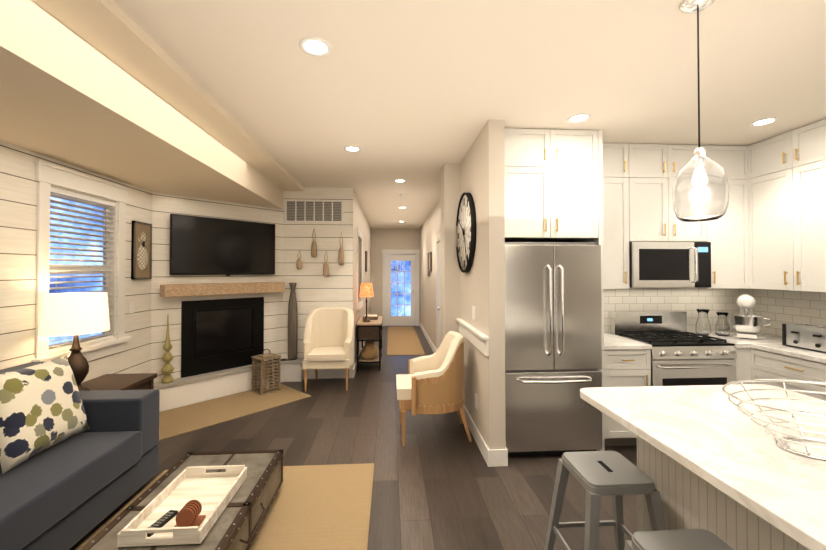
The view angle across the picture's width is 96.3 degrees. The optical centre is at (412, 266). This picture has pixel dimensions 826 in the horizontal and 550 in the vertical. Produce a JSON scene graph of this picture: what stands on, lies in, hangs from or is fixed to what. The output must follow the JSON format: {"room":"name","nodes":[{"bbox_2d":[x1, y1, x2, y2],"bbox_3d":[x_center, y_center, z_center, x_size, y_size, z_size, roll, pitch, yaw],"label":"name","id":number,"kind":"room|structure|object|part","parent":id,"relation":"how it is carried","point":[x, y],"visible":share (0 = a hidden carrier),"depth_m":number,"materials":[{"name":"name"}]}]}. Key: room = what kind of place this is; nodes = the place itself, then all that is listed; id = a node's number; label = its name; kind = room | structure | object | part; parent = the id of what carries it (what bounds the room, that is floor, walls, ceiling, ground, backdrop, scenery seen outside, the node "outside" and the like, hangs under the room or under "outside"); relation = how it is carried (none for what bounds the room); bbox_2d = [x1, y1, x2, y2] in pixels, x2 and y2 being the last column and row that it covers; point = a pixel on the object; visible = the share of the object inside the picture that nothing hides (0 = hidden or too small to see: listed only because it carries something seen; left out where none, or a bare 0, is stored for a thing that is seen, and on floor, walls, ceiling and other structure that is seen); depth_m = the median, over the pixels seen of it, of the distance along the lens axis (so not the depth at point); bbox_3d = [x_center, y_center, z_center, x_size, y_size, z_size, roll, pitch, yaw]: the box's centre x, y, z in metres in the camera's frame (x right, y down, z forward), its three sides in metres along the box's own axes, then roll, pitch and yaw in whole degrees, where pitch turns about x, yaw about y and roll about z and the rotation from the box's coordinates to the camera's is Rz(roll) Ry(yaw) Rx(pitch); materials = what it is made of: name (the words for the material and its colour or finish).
{"room":"open-plan living room and kitchen","nodes":[
{"label":"open-plan living room and kitchen","id":0,"kind":"room"},
{"bbox_2d":[0,141,151,382],"bbox_3d":[-2.789,0.172,0.757,0.120,2.780,7.100,0,-1,-4],"label":"wall","id":1,"kind":"structure","parent":0,"point":[18,217],"depth_m":2.75,"materials":[{"name":"white wood"}]},
{"bbox_2d":[31,160,130,361],"bbox_3d":[-2.901,0.017,3.257,0.165,1.635,0.980,0,-1,-4],"label":"window","id":2,"kind":"structure","parent":1,"relation":"in","point":[47,174],"depth_m":3.25,"materials":[{"name":"white"}]},
{"bbox_2d":[48,186,114,351],"bbox_3d":[-2.915,0.024,3.256,0.047,1.312,0.708,0,-1,-4],"label":"window blinds","id":3,"kind":"object","parent":2,"relation":"attached to","point":[75,197],"visible":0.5,"depth_m":3.23,"materials":[{"name":"white plastic"}]},
{"bbox_2d":[128,301,133,313],"bbox_3d":[-2.915,0.422,3.822,0.007,0.120,0.080,0,-1,-4],"label":"switch plate","id":4,"kind":"object","parent":1,"relation":"attached to","point":[130,307],"depth_m":3.81,"materials":[{"name":"white paint"}]},
{"bbox_2d":[131,221,151,278],"bbox_3d":[-2.904,-0.172,3.970,0.043,0.610,0.280,0,-1,-4],"label":"art","id":5,"kind":"object","parent":1,"relation":"attached to","point":[141,257],"visible":1,"depth_m":3.94,"materials":[{"name":"beige fabric"}]},
{"bbox_2d":[0,0,303,209],"bbox_3d":[-2.077,-1.050,1.332,1.470,0.340,8.130,0,-1,-4],"label":"ceiling","id":6,"kind":"structure","parent":0,"point":[110,89],"depth_m":2.29,"materials":[{"name":"beige paint"}]},
{"bbox_2d":[151,192,282,382],"bbox_3d":[-2.455,0.224,4.792,0.120,2.780,1.838,-1,-1,41],"label":"wall","id":7,"kind":"structure","parent":0,"point":[164,206],"depth_m":4.42,"materials":[{"name":"white wood"}]},
{"bbox_2d":[160,282,284,296],"bbox_3d":[-2.338,0.278,4.688,0.188,0.140,1.440,-1,-1,41],"label":"mantel shelf","id":8,"kind":"object","parent":7,"relation":"attached to","point":[182,290],"visible":1,"depth_m":4.53,"materials":[{"name":"brown wood"}]},
{"bbox_2d":[170,214,274,275],"bbox_3d":[-2.380,-0.243,4.732,0.076,0.717,1.270,-1,-1,41],"label":"tv","id":9,"kind":"object","parent":7,"relation":"attached to","point":[207,246],"visible":1,"depth_m":4.63,"materials":[{"name":"black plastic"}]},
{"bbox_2d":[181,297,263,377],"bbox_3d":[-2.396,0.862,4.732,0.033,0.898,1.000,-1,-1,41],"label":"fireplace insert","id":10,"kind":"object","parent":7,"relation":"attached to","point":[219,334],"visible":0.96,"depth_m":4.68,"materials":[{"name":"black metal"}]},
{"bbox_2d":[283,187,352,369],"bbox_3d":[-1.444,0.232,5.428,1.122,2.780,0.140,0,-1,-4],"label":"wall","id":11,"kind":"structure","parent":0,"point":[315,288],"depth_m":5.38,"materials":[{"name":"white wood"}]},
{"bbox_2d":[296,251,301,268],"bbox_3d":[-1.638,-0.101,5.323,0.084,0.264,0.090,0,-1,-4],"label":"decor","id":12,"kind":"object","parent":11,"relation":"attached to","point":[299,264],"visible":1,"depth_m":5.29,"materials":[{"name":"brown wood"}]},
{"bbox_2d":[311,229,316,256],"bbox_3d":[-1.429,-0.346,5.339,0.084,0.414,0.090,0,-1,-4],"label":"decor","id":13,"kind":"object","parent":11,"relation":"attached to","point":[313,249],"visible":1,"depth_m":5.31,"materials":[{"name":"brown wood"}]},
{"bbox_3d":[-1.438,-0.808,5.381,0.841,0.336,0.018,0,-1,-4],"label":"air vent grille","id":14,"kind":"part","parent":11,"relation":"part of","materials":[{"name":"white metal"}]},
{"bbox_2d":[323,251,328,276],"bbox_3d":[-1.259,-0.046,5.346,0.084,0.374,0.090,0,-1,-4],"label":"decor","id":15,"kind":"object","parent":11,"relation":"attached to","point":[325,270],"visible":0.98,"depth_m":5.31,"materials":[{"name":"brown wood"}]},
{"bbox_2d":[307,369,352,378],"bbox_3d":[-1.381,1.556,5.357,1.001,0.130,0.016,0,-1,-4],"label":"baseboard","id":16,"kind":"structure","parent":11,"relation":"attached to","point":[322,373],"depth_m":5.36,"materials":[{"name":"white wood"}]},
{"bbox_2d":[338,233,343,264],"bbox_3d":[-1.040,-0.261,5.362,0.084,0.464,0.090,0,-1,-4],"label":"decor","id":17,"kind":"object","parent":11,"relation":"attached to","point":[341,257],"visible":0.98,"depth_m":5.33,"materials":[{"name":"brown wood"}]},
{"bbox_2d":[69,325,636,549],"bbox_3d":[0.309,1.637,4.261,7.100,0.060,14.350,0,-1,-4],"label":"floor","id":18,"kind":"structure","parent":0,"point":[439,483],"depth_m":2.99,"materials":[{"name":"brown wood"}]},
{"bbox_2d":[0,362,159,549],"bbox_3d":[-2.252,1.097,1.504,0.945,0.950,2.450,0,-1,-4],"label":"sofa","id":19,"kind":"object","parent":18,"relation":"on","point":[68,493],"visible":0.81,"depth_m":2.15,"materials":[{"name":"fabric"}]},
{"bbox_2d":[0,355,89,473],"bbox_3d":[-2.233,0.837,2.205,0.233,0.497,0.560,0,-1,-4],"label":"pillow","id":20,"kind":"object","parent":19,"relation":"on","point":[41,407],"visible":1,"depth_m":2.13,"materials":[{"name":"multicoloured fabric"}]},
{"bbox_2d":[81,373,156,390],"bbox_3d":[-2.605,1.292,3.108,0.460,0.600,0.680,0,-1,-4],"label":"side table","id":21,"kind":"object","parent":18,"relation":"on","point":[142,381],"visible":0.27,"depth_m":3.23,"materials":[{"name":"brown wood"}]},
{"bbox_2d":[39,292,109,390],"bbox_3d":[-2.630,0.599,2.885,0.410,0.780,0.410,0,-1,-4],"label":"table lamp","id":22,"kind":"object","parent":21,"relation":"on","point":[76,314],"visible":0.79,"depth_m":2.77,"materials":[{"name":"white fabric"}]},
{"bbox_2d":[75,463,373,549],"bbox_3d":[-1.040,1.569,1.613,1.620,0.008,2.630,0,-1,-4],"label":"rug","id":23,"kind":"object","parent":18,"relation":"on","point":[320,507],"visible":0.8,"depth_m":2.39,"materials":[{"name":"carpet"}]},
{"bbox_2d":[80,449,282,549],"bbox_3d":[-1.187,1.423,1.985,0.680,0.290,1.233,0,-1,-4],"label":"trunk coffee table","id":24,"kind":"object","parent":23,"relation":"on","point":[238,523],"visible":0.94,"depth_m":2.07,"materials":[{"name":"wood"}]},
{"bbox_2d":[117,465,246,546],"bbox_3d":[-1.182,1.246,1.975,0.370,0.075,0.560,0,-1,-4],"label":"serving tray","id":25,"kind":"object","parent":24,"relation":"on","point":[213,493],"visible":1,"depth_m":1.96,"materials":[{"name":"white wood"}]},
{"bbox_2d":[147,510,177,536],"bbox_3d":[-1.242,1.260,1.820,0.044,0.018,0.170,0,-1,8],"label":"remote control","id":26,"kind":"object","parent":25,"relation":"on","point":[163,520],"visible":0.79,"depth_m":1.83,"materials":[{"name":"black plastic"}]},
{"bbox_2d":[174,500,205,526],"bbox_3d":[-1.102,1.220,1.819,0.110,0.097,0.100,0,-1,-4],"label":"coasters","id":27,"kind":"object","parent":25,"relation":"on","point":[188,513],"visible":0.94,"depth_m":1.79,"materials":[{"name":"brown ceramic"}]},
{"bbox_2d":[154,358,303,411],"bbox_3d":[-2.252,1.463,4.681,1.461,0.300,1.257,0,-1,-4],"label":"hearth","id":28,"kind":"object","parent":18,"relation":"on","point":[183,391],"visible":0.62,"depth_m":4.51,"materials":[{"name":"white"}]},
{"bbox_2d":[161,316,173,382],"bbox_3d":[-2.783,0.910,4.193,0.124,0.790,0.124,0,-1,-4],"label":"finial","id":29,"kind":"object","parent":28,"relation":"on","point":[167,369],"visible":1,"depth_m":4.17,"materials":[{"name":"gold metal"}]},
{"bbox_2d":[288,283,297,359],"bbox_3d":[-1.716,0.774,5.274,0.136,1.090,0.134,0,-1,-4],"label":"vase","id":30,"kind":"object","parent":28,"relation":"on","point":[292,330],"visible":1,"depth_m":5.22,"materials":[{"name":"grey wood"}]},
{"bbox_2d":[159,384,310,440],"bbox_3d":[-2.091,1.602,4.248,0.788,0.008,1.610,-1,-1,41],"label":"rug","id":31,"kind":"object","parent":18,"relation":"on","point":[186,419],"visible":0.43,"depth_m":4.13,"materials":[{"name":"fabric"}]},
{"bbox_2d":[251,349,280,395],"bbox_3d":[-1.896,1.332,4.775,0.270,0.544,0.270,-1,-1,41],"label":"lantern","id":32,"kind":"object","parent":31,"relation":"on","point":[265,385],"visible":1,"depth_m":4.73,"materials":[{"name":"brown wicker"}]},
{"bbox_2d":[302,307,353,390],"bbox_3d":[-1.142,1.099,5.050,0.650,1.041,0.600,0,-1,-4],"label":"chair","id":33,"kind":"object","parent":18,"relation":"on","point":[329,338],"visible":1,"depth_m":5.09,"materials":[{"name":"beige fabric"}]},
{"bbox_2d":[356,316,382,371],"bbox_3d":[-0.714,1.260,6.207,0.387,0.745,0.990,0,-1,-4],"label":"side table","id":34,"kind":"object","parent":18,"relation":"on","point":[370,331],"visible":0.88,"depth_m":5.74,"materials":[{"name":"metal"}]},
{"bbox_2d":[359,283,373,321],"bbox_3d":[-0.749,0.574,5.958,0.240,0.620,0.240,0,-1,-4],"label":"lamp","id":35,"kind":"object","parent":34,"relation":"on","point":[366,290],"visible":1,"depth_m":5.88,"materials":[{"name":"fabric"}]},
{"bbox_2d":[361,341,378,359],"bbox_3d":[-0.702,1.332,6.001,0.289,0.278,0.442,0,-1,-4],"label":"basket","id":36,"kind":"object","parent":34,"relation":"on","point":[369,350],"visible":0.96,"depth_m":5.86,"materials":[{"name":"beige wicker"}]},
{"bbox_2d":[363,314,377,319],"bbox_3d":[-0.721,0.859,6.307,0.245,0.058,0.300,0,-1,-4],"label":"decorative box","id":37,"kind":"object","parent":34,"relation":"on","point":[373,317],"visible":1,"depth_m":6.16,"materials":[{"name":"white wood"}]},
{"bbox_2d":[387,326,424,354],"bbox_3d":[-0.235,1.659,8.611,0.710,0.008,3.500,0,-1,-4],"label":"runner rug","id":38,"kind":"object","parent":18,"relation":"on","point":[403,341],"visible":0.93,"depth_m":8.04,"materials":[{"name":"fabric"}]},
{"bbox_2d":[396,331,471,445],"bbox_3d":[0.183,1.125,3.564,0.681,0.952,0.670,0,-1,-4],"label":"armchair","id":39,"kind":"object","parent":18,"relation":"on","point":[431,384],"visible":1,"depth_m":3.31,"materials":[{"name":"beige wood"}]},
{"bbox_2d":[505,242,601,455],"bbox_3d":[1.153,0.694,3.395,0.825,1.796,0.787,0,-1,-4],"label":"fridge","id":40,"kind":"object","parent":18,"relation":"on","point":[553,334],"visible":0.92,"depth_m":3.07,"materials":[{"name":"silver metal"}]},
{"bbox_2d":[571,130,604,450],"bbox_3d":[1.604,0.208,3.506,0.038,2.778,0.647,0,-1,-4],"label":"end panel","id":41,"kind":"object","parent":18,"relation":"on","point":[598,240],"visible":0.21,"depth_m":3.19,"materials":[{"name":"white wood"}]},
{"bbox_2d":[544,451,666,549],"bbox_3d":[0.929,1.272,1.784,0.458,0.614,0.458,0,-1,-4],"label":"stool","id":42,"kind":"object","parent":18,"relation":"on","point":[614,475],"visible":1,"depth_m":1.76,"materials":[{"name":"grey metal"}]},
{"bbox_2d":[604,349,650,445],"bbox_3d":[1.841,1.160,3.519,0.435,0.876,0.627,0,-1,-4],"label":"base cabinet","id":43,"kind":"object","parent":18,"relation":"on","point":[628,368],"depth_m":3.21,"materials":[{"name":"white wood"}]},
{"bbox_2d":[604,333,651,349],"bbox_3d":[1.841,0.702,3.518,0.435,0.038,0.642,0,-1,-4],"label":"countertop","id":44,"kind":"structure","parent":43,"relation":"on","point":[611,341],"depth_m":3.27,"materials":[{"name":"stone"}]},
{"bbox_2d":[604,287,747,332],"bbox_3d":[2.578,0.449,3.885,1.950,0.474,0.008,0,-1,-4],"label":"tile backsplash","id":45,"kind":"structure","parent":44,"relation":"on","point":[688,300],"depth_m":3.90,"materials":[{"name":"white tile"}]},
{"bbox_2d":[610,311,736,385],"bbox_3d":[2.450,1.018,3.518,0.770,1.120,0.689,0,-1,-4],"label":"range","id":46,"kind":"object","parent":18,"relation":"on","point":[681,355],"visible":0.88,"depth_m":3.26,"materials":[{"name":"silver metal"}]},
{"bbox_2d":[624,529,733,549],"bbox_3d":[0.940,1.264,1.194,0.458,0.614,0.458,0,-1,-4],"label":"stool","id":47,"kind":"object","parent":18,"relation":"on","point":[692,539],"visible":1,"depth_m":1.29,"materials":[{"name":"grey painted metal"}]},
{"bbox_2d":[637,436,808,549],"bbox_3d":[1.654,1.121,0.518,0.804,0.876,2.924,0,-1,-4],"label":"kitchen island","id":48,"kind":"object","parent":18,"relation":"on","point":[690,499],"visible":0.25,"depth_m":1.55,"materials":[{"name":"white wood"}]},
{"bbox_2d":[580,384,825,549],"bbox_3d":[1.549,0.663,0.518,1.130,0.038,3.100,0,-1,-4],"label":"island countertop","id":49,"kind":"structure","parent":48,"relation":"on","point":[713,436],"depth_m":1.39,"materials":[{"name":"stone"}]},
{"bbox_2d":[722,379,825,460],"bbox_3d":[1.454,0.559,1.325,0.610,0.189,0.430,0,-1,-4],"label":"wire basket","id":50,"kind":"object","parent":49,"relation":"on","point":[788,437],"visible":0.98,"depth_m":1.32,"materials":[{"name":"silver metal"}]},
{"bbox_2d":[734,348,743,384],"bbox_3d":[3.290,1.161,3.591,0.627,0.876,0.664,0,-1,-4],"label":"base cabinet","id":51,"kind":"object","parent":18,"relation":"on","point":[739,351],"depth_m":3.27,"materials":[{"name":"white wood"}]},
{"bbox_2d":[744,348,825,400],"bbox_3d":[3.332,1.152,2.926,0.627,0.876,0.778,0,-1,-4],"label":"base cabinet","id":52,"kind":"object","parent":18,"relation":"on","point":[758,364],"depth_m":2.99,"materials":[{"name":"white wood"}]},
{"bbox_2d":[691,332,748,347],"bbox_3d":[2.889,0.703,3.581,0.105,0.038,0.646,0,-1,-4],"label":"countertop","id":53,"kind":"structure","parent":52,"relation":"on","point":[738,344],"depth_m":3.32,"materials":[{"name":"stone"}]},
{"bbox_2d":[695,309,710,335],"bbox_3d":[2.919,0.557,3.720,0.124,0.254,0.124,0,-1,-4],"label":"glass vase","id":54,"kind":"object","parent":53,"relation":"on","point":[703,326],"visible":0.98,"depth_m":3.68,"materials":[{"name":"white"}]},
{"bbox_2d":[710,331,825,363],"bbox_3d":[3.365,0.684,2.106,0.662,0.038,3.647,0,-1,-4],"label":"countertop","id":55,"kind":"structure","parent":52,"relation":"on","point":[771,343],"depth_m":3.11,"materials":[{"name":"stone"}]},
{"bbox_2d":[715,312,729,335],"bbox_3d":[3.072,0.569,3.669,0.112,0.229,0.112,0,-1,-4],"label":"glass vase","id":56,"kind":"object","parent":55,"relation":"on","point":[722,327],"visible":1,"depth_m":3.64,"materials":[{"name":"white"}]},
{"bbox_2d":[729,294,770,338],"bbox_3d":[3.236,0.476,3.586,0.364,0.415,0.368,0,-1,-4],"label":"stand mixer","id":57,"kind":"object","parent":55,"relation":"on","point":[746,323],"visible":1,"depth_m":3.47,"materials":[{"name":"white metal"}]},
{"bbox_2d":[748,289,825,336],"bbox_3d":[3.693,0.427,2.131,0.008,0.474,3.649,0,-1,-4],"label":"tile backsplash","id":58,"kind":"structure","parent":55,"relation":"on","point":[778,308],"depth_m":3.56,"materials":[{"name":"white tile"}]},
{"bbox_2d":[782,323,825,352],"bbox_3d":[3.283,0.580,3.011,0.210,0.190,0.370,0,-1,-4],"label":"toaster","id":59,"kind":"object","parent":55,"relation":"on","point":[811,337],"visible":1,"depth_m":3.02,"materials":[{"name":"silver metal"}]},
{"bbox_2d":[353,188,370,367],"bbox_3d":[-1.095,0.264,7.944,0.120,2.780,5.059,0,-1,-4],"label":"wall","id":60,"kind":"structure","parent":0,"point":[361,222],"depth_m":6.88,"materials":[{"name":"beige paint"}]},
{"bbox_2d":[353,339,365,377],"bbox_3d":[-1.025,1.589,7.918,0.015,0.130,5.084,0,-1,-4],"label":"baseboard","id":61,"kind":"structure","parent":60,"relation":"attached to","point":[355,366],"depth_m":5.75,"materials":[{"name":"white wood"}]},
{"bbox_2d":[357,229,362,309],"bbox_3d":[-0.969,0.051,6.482,0.130,1.330,0.960,0,-1,-4],"label":"window","id":62,"kind":"structure","parent":60,"relation":"in","point":[360,304],"depth_m":6.10,"materials":[{"name":"white"}]},
{"bbox_2d":[365,251,367,271],"bbox_3d":[-1.035,-0.117,8.233,0.030,0.450,0.400,0,-1,-4],"label":"framed picture","id":63,"kind":"object","parent":60,"relation":"attached to","point":[366,261],"visible":1,"depth_m":8.04,"materials":[{"name":"brown wood"}]},
{"bbox_2d":[371,228,419,320],"bbox_3d":[-0.444,0.298,10.579,1.505,2.780,0.120,0,-1,-4],"label":"wall","id":64,"kind":"structure","parent":0,"point":[394,238],"depth_m":10.50,"materials":[{"name":"beige paint"}]},
{"bbox_2d":[386,254,414,325],"bbox_3d":[-0.343,0.664,10.529,0.830,2.032,0.133,0,-1,-4],"label":"door","id":65,"kind":"structure","parent":64,"relation":"in","point":[400,289],"depth_m":10.57,"materials":[{"name":"white paint"}]},
{"bbox_2d":[382,249,419,325],"bbox_3d":[-0.345,0.598,10.569,1.080,2.180,0.146,0,-1,-4],"label":"door frame","id":66,"kind":"structure","parent":64,"relation":"attached to","point":[416,252],"depth_m":10.51,"materials":[{"name":"white wood"}]},
{"bbox_2d":[440,163,459,342],"bbox_3d":[0.461,0.218,4.349,0.230,2.780,0.330,0,-1,-4],"label":"wall","id":67,"kind":"structure","parent":0,"point":[449,204],"depth_m":4.19,"materials":[{"name":"beige paint"}]},
{"bbox_2d":[420,120,504,449],"bbox_3d":[0.466,0.249,6.769,0.180,2.780,7.600,0,-1,-4],"label":"wall","id":68,"kind":"structure","parent":0,"point":[482,182],"depth_m":3.12,"materials":[{"name":"beige paint"}]},
{"bbox_2d":[419,321,435,352],"bbox_3d":[0.306,1.597,8.540,0.015,0.130,4.009,0,-1,-4],"label":"baseboard","id":69,"kind":"structure","parent":68,"relation":"attached to","point":[432,346],"depth_m":8.04,"materials":[{"name":"white wood"}]},
{"bbox_2d":[427,253,429,275],"bbox_3d":[0.332,-0.045,8.017,0.030,0.500,0.300,0,-1,-4],"label":"framed picture","id":70,"kind":"object","parent":68,"relation":"attached to","point":[428,273],"depth_m":8.04,"materials":[{"name":"brown wood"}]},
{"bbox_2d":[428,252,431,271],"bbox_3d":[0.357,-0.100,7.618,0.030,0.400,0.300,0,-1,-4],"label":"framed picture","id":71,"kind":"object","parent":68,"relation":"attached to","point":[429,262],"depth_m":7.47,"materials":[{"name":"brown wood"}]},
{"bbox_2d":[436,233,440,350],"bbox_3d":[0.413,0.540,6.060,0.111,2.180,1.000,0,-1,-4],"label":"door","id":72,"kind":"structure","parent":68,"relation":"in","point":[438,303],"depth_m":6.25,"materials":[{"name":"white"}]},
{"bbox_2d":[456,192,475,272],"bbox_3d":[0.535,-0.349,3.805,0.045,0.816,0.816,0,-1,-4],"label":"wall clock","id":73,"kind":"object","parent":68,"relation":"attached to","point":[466,225],"visible":1,"depth_m":3.69,"materials":[{"name":"white"}]},
{"bbox_2d":[456,318,488,355],"bbox_3d":[0.532,0.659,4.238,0.099,0.156,2.549,0,-1,-4],"label":"trim","id":74,"kind":"structure","parent":68,"relation":"attached to","point":[477,339],"depth_m":3.34,"materials":[{"name":"white wood"}]},
{"bbox_2d":[472,306,475,319],"bbox_3d":[0.572,0.435,3.476,0.011,0.125,0.120,0,-1,-4],"label":"switch plate","id":75,"kind":"object","parent":68,"relation":"attached to","point":[473,307],"depth_m":3.46,"materials":[{"name":"white paint"}]},
{"bbox_2d":[463,405,490,466],"bbox_3d":[0.565,1.533,3.554,0.016,0.130,1.234,0,-1,-4],"label":"baseboard","id":76,"kind":"structure","parent":68,"relation":"attached to","point":[486,453],"depth_m":3.26,"materials":[{"name":"white wood"}]},
{"bbox_2d":[112,0,825,228],"bbox_3d":[0.328,-1.206,3.998,7.100,0.060,13.750,0,-1,-4],"label":"ceiling","id":77,"kind":"structure","parent":0,"point":[416,95],"depth_m":2.29,"materials":[{"name":"white paint"}]},
{"bbox_2d":[299,37,331,56],"bbox_3d":[-0.531,-1.198,2.016,0.172,0.006,0.172,0,-1,-4],"label":"recessed light","id":78,"kind":"object","parent":77,"relation":"in","point":[316,46],"visible":1,"depth_m":2.01,"materials":[{"name":"white paint"}]},
{"bbox_2d":[344,146,360,151],"bbox_3d":[-0.605,-1.177,3.695,0.172,0.006,0.172,0,-1,-4],"label":"recessed light","id":79,"kind":"object","parent":77,"relation":"in","point":[352,148],"visible":0.98,"depth_m":3.69,"materials":[{"name":"white paint"}]},
{"bbox_2d":[394,179,405,182],"bbox_3d":[-0.174,-1.160,4.994,0.172,0.006,0.172,0,-1,-4],"label":"recessed light","id":80,"kind":"object","parent":77,"relation":"in","point":[400,180],"visible":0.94,"depth_m":4.98,"materials":[{"name":"white paint"}]},
{"bbox_2d":[567,113,590,122],"bbox_3d":[1.325,-1.186,2.952,0.172,0.006,0.172,0,-1,-4],"label":"recessed light","id":81,"kind":"object","parent":77,"relation":"in","point":[578,118],"visible":1,"depth_m":2.95,"materials":[{"name":"white paint"}]},
{"bbox_2d":[672,0,729,221],"bbox_3d":[1.293,-0.708,1.672,0.208,0.994,0.208,0,-1,-4],"label":"pendant light","id":82,"kind":"object","parent":77,"relation":"hanging from","point":[701,190],"visible":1,"depth_m":1.61,"materials":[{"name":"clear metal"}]},
{"bbox_2d":[749,117,777,126],"bbox_3d":[2.873,-1.185,3.028,0.172,0.006,0.172,0,-1,-4],"label":"recessed light","id":83,"kind":"object","parent":77,"relation":"in","point":[764,121],"visible":0.96,"depth_m":3.02,"materials":[{"name":"white paint"}]},
{"bbox_3d":[3.842,0.173,0.791,0.120,2.780,6.350,0,-1,-4],"label":"wall","id":84,"kind":"structure","parent":0,"visible":0},
{"bbox_2d":[504,128,559,241],"bbox_3d":[0.973,-0.711,3.480,0.483,0.936,0.647,0,-1,-4],"label":"upper cabinet","id":85,"kind":"object","parent":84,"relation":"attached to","point":[531,156],"depth_m":3.16,"materials":[{"name":"white wood"}]},
{"bbox_2d":[552,130,597,242],"bbox_3d":[1.341,-0.711,3.502,0.483,0.936,0.647,0,-1,-4],"label":"upper cabinet","id":86,"kind":"object","parent":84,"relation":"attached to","point":[578,148],"depth_m":3.19,"materials":[{"name":"white wood"}]},
{"bbox_2d":[603,143,631,288],"bbox_3d":[1.832,-0.481,3.680,0.435,1.391,0.347,0,-1,-4],"label":"upper cabinet","id":87,"kind":"object","parent":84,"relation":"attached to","point":[617,157],"depth_m":3.52,"materials":[{"name":"white wood"}]},
{"bbox_2d":[632,144,675,241],"bbox_3d":[2.272,-0.708,3.710,0.447,0.936,0.347,0,-1,-4],"label":"upper cabinet","id":88,"kind":"object","parent":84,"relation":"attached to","point":[653,165],"depth_m":3.54,"materials":[{"name":"white wood"}]},
{"bbox_2d":[629,242,710,287],"bbox_3d":[2.442,-0.018,3.658,0.760,0.435,0.454,0,-1,-4],"label":"microwave","id":89,"kind":"object","parent":88,"relation":"attached to","point":[667,264],"visible":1,"depth_m":3.48,"materials":[{"name":"silver metal"}]},
{"bbox_2d":[676,145,707,241],"bbox_3d":[2.605,-0.708,3.731,0.448,0.936,0.347,0,-1,-4],"label":"upper cabinet","id":90,"kind":"object","parent":84,"relation":"attached to","point":[685,231],"depth_m":3.57,"materials":[{"name":"white wood"}]},
{"bbox_2d":[684,145,747,288],"bbox_3d":[3.049,-0.481,3.737,0.440,1.391,0.384,0,-1,-4],"label":"upper cabinet","id":91,"kind":"object","parent":84,"relation":"attached to","point":[728,234],"depth_m":3.59,"materials":[{"name":"white wood"}]},
{"bbox_2d":[748,128,799,290],"bbox_3d":[3.426,-0.485,3.386,0.384,1.391,0.477,0,-1,-4],"label":"upper cabinet","id":92,"kind":"object","parent":84,"relation":"attached to","point":[767,230],"depth_m":3.35,"materials":[{"name":"white wood"}]},
{"bbox_2d":[800,119,825,291],"bbox_3d":[3.469,-0.490,2.996,0.346,1.391,0.534,0,-1,-4],"label":"upper cabinet","id":93,"kind":"object","parent":84,"relation":"attached to","point":[812,136],"depth_m":3.05,"materials":[{"name":"white wood"}]}
]}

